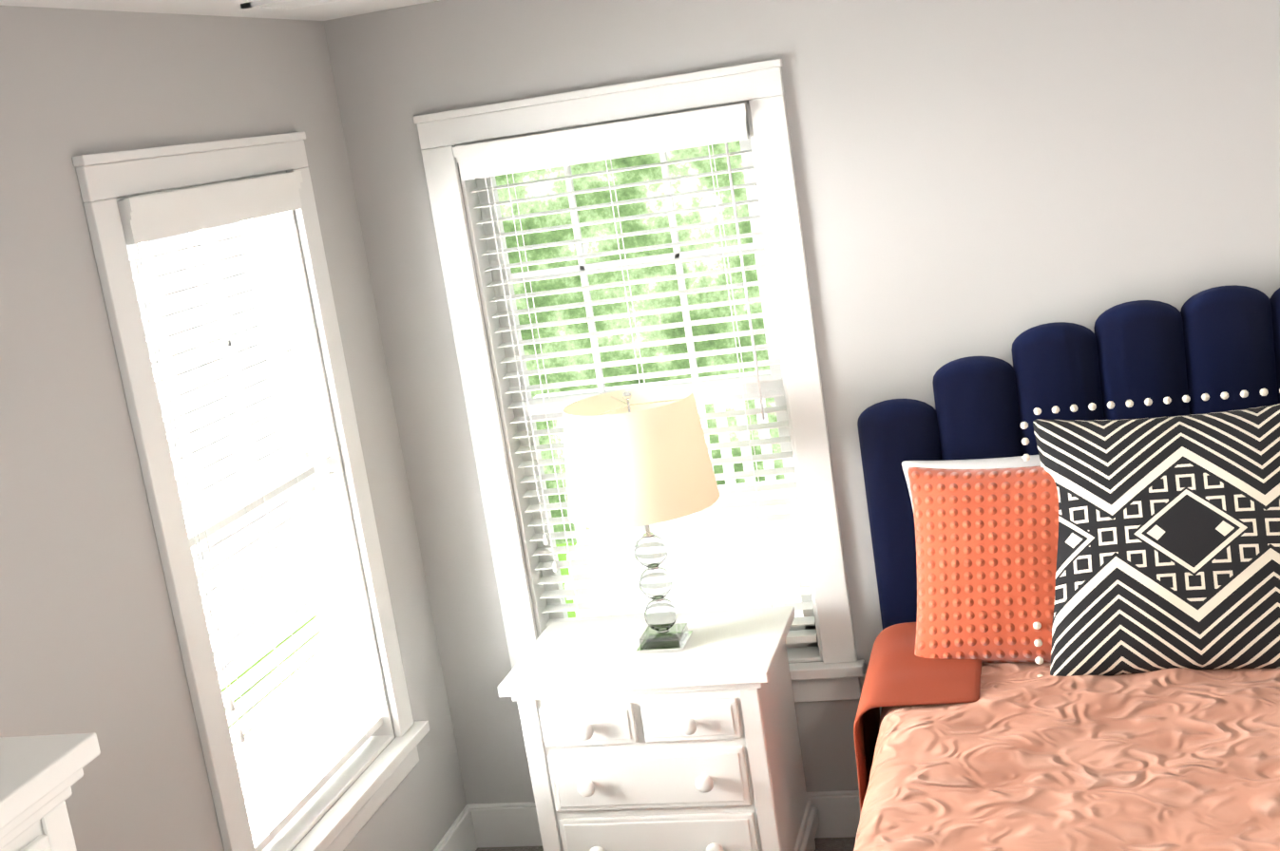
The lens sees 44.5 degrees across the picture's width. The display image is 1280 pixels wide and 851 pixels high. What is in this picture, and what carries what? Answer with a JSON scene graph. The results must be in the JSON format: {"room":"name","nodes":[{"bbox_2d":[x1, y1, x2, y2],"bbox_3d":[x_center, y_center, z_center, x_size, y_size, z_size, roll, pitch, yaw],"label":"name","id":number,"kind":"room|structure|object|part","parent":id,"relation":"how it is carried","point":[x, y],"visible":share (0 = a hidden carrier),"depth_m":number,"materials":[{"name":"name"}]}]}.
{"room":"bedroom","nodes":[
{"label":"bedroom","id":0,"kind":"room"},
{"bbox_2d":[0,0,439,20],"bbox_3d":[0.837,-0.820,1.325,4.970,0.100,5.100,-6,12,15],"label":"ceiling","id":1,"kind":"structure","parent":0,"point":[318,12],"depth_m":3.49,"materials":[{"name":"white paint"}]},
{"bbox_2d":[240,0,344,11],"bbox_3d":[-0.698,-0.971,3.530,0.340,0.011,0.220,-6,12,15],"label":"ceiling vent","id":2,"kind":"object","parent":1,"relation":"in","point":[278,5],"visible":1,"depth_m":3.53,"materials":[{"name":"white metal"}]},
{"bbox_2d":[0,5,466,850],"bbox_3d":[-1.313,0.648,2.115,0.150,2.420,4.950,-6,12,15],"label":"wall","id":3,"kind":"structure","parent":0,"point":[87,637],"depth_m":3.08,"materials":[{"name":"grey paint"}]},
{"bbox_2d":[72,131,429,850],"bbox_3d":[-0.909,0.206,3.692,0.205,1.725,1.030,-6,12,15],"label":"window","id":4,"kind":"structure","parent":3,"relation":"in","point":[108,181],"depth_m":3.77,"materials":[{"name":"white wood"}]},
{"bbox_3d":[-0.961,0.202,3.703,0.050,1.501,0.786,-6,12,15],"label":"window sash","id":5,"kind":"part","parent":4,"relation":"part of","materials":[{"name":"white wood"}]},
{"bbox_2d":[116,171,382,850],"bbox_3d":[-0.882,0.172,3.677,0.112,1.469,0.794,-6,12,15],"label":"window blind","id":6,"kind":"object","parent":4,"relation":"attached to","point":[289,768],"visible":0.79,"depth_m":3.69,"materials":[{"name":"white plastic"}]},
{"bbox_2d":[433,804,477,850],"bbox_3d":[-1.048,1.731,2.387,0.014,0.137,4.800,-6,12,15],"label":"baseboard","id":7,"kind":"structure","parent":3,"relation":"attached to","point":[459,835],"depth_m":4.55,"materials":[{"name":"white wood"}]},
{"bbox_2d":[475,837,856,850],"bbox_3d":[1.206,1.600,1.810,4.970,0.068,5.100,-6,12,15],"label":"floor","id":8,"kind":"structure","parent":0,"point":[834,844],"depth_m":4.37,"materials":[{"name":"grey carpet"}]},
{"bbox_2d":[0,732,100,850],"bbox_3d":[-0.978,1.210,1.792,0.503,1.358,1.050,-6,12,15],"label":"dresser","id":9,"kind":"object","parent":8,"relation":"on","point":[40,775],"visible":1,"depth_m":2.02,"materials":[{"name":"white wood"}]},
{"bbox_2d":[497,606,818,850],"bbox_3d":[0.078,0.916,4.121,0.690,0.710,0.503,-6,12,15],"label":"nightstand","id":10,"kind":"object","parent":8,"relation":"on","point":[694,745],"visible":1,"depth_m":3.92,"materials":[{"name":"white wood"}]},
{"bbox_2d":[562,385,720,653],"bbox_3d":[0.016,0.240,3.982,0.390,0.672,0.390,-6,12,15],"label":"lamp","id":11,"kind":"object","parent":10,"relation":"on","point":[638,457],"visible":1,"depth_m":3.82,"materials":[{"name":"beige fabric"}]},
{"bbox_2d":[853,285,1279,850],"bbox_3d":[1.347,0.603,2.834,2.391,1.442,2.288,-6,12,15],"label":"bed","id":12,"kind":"object","parent":8,"relation":"on","point":[1076,536],"visible":1,"depth_m":3.49,"materials":[{"name":"blue"}]},
{"bbox_2d":[853,617,984,850],"bbox_3d":[0.682,0.744,3.752,0.316,0.400,0.522,-6,12,15],"label":"throw","id":13,"kind":"object","parent":12,"relation":"on","point":[902,676],"depth_m":3.60,"materials":[{"name":"brown fabric"}]},
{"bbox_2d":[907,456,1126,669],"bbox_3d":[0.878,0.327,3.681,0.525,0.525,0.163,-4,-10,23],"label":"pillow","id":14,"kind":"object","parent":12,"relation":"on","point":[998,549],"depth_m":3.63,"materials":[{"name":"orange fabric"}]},
{"bbox_2d":[853,583,1279,850],"bbox_3d":[1.363,0.983,2.794,2.388,0.688,2.065,-6,12,15],"label":"comforter","id":15,"kind":"object","parent":12,"relation":"on","point":[966,751],"depth_m":3.14,"materials":[{"name":"fabric"}]},
{"bbox_2d":[323,0,1279,804],"bbox_3d":[1.590,-0.155,3.914,4.970,2.420,0.150,-6,12,15],"label":"wall","id":16,"kind":"structure","parent":0,"point":[996,179],"depth_m":3.97,"materials":[{"name":"grey paint"}]},
{"bbox_2d":[412,58,865,702],"bbox_3d":[0.016,-0.055,4.290,1.030,1.725,0.205,-6,12,15],"label":"window","id":17,"kind":"structure","parent":16,"relation":"in","point":[758,91],"depth_m":4.22,"materials":[{"name":"white wood"}]},
{"bbox_2d":[452,103,817,644],"bbox_3d":[0.004,-0.078,4.252,0.794,1.469,0.112,-6,12,15],"label":"window blind","id":18,"kind":"object","parent":17,"relation":"attached to","point":[701,127],"visible":0.79,"depth_m":4.24,"materials":[{"name":"white plastic"}]},
{"bbox_3d":[0.027,-0.076,4.338,0.786,1.501,0.050,-6,12,15],"label":"window sash","id":19,"kind":"part","parent":17,"relation":"part of","materials":[{"name":"white wood"}]},
{"bbox_2d":[468,790,860,848],"bbox_3d":[1.740,0.971,4.059,4.670,0.137,0.014,-6,12,15],"label":"baseboard","id":20,"kind":"structure","parent":16,"relation":"attached to","point":[505,825],"depth_m":4.60,"materials":[{"name":"white wood"}]},
{"label":"outside","id":21,"kind":"structure","parent":0,"visible":0},
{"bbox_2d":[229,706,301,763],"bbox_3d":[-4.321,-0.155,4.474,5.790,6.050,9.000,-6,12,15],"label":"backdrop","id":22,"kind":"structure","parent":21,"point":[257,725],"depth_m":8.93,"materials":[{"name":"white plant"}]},
{"bbox_2d":[221,140,802,762],"bbox_3d":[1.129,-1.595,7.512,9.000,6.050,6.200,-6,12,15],"label":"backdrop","id":23,"kind":"structure","parent":21,"point":[626,194],"depth_m":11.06,"materials":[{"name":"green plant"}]}
]}

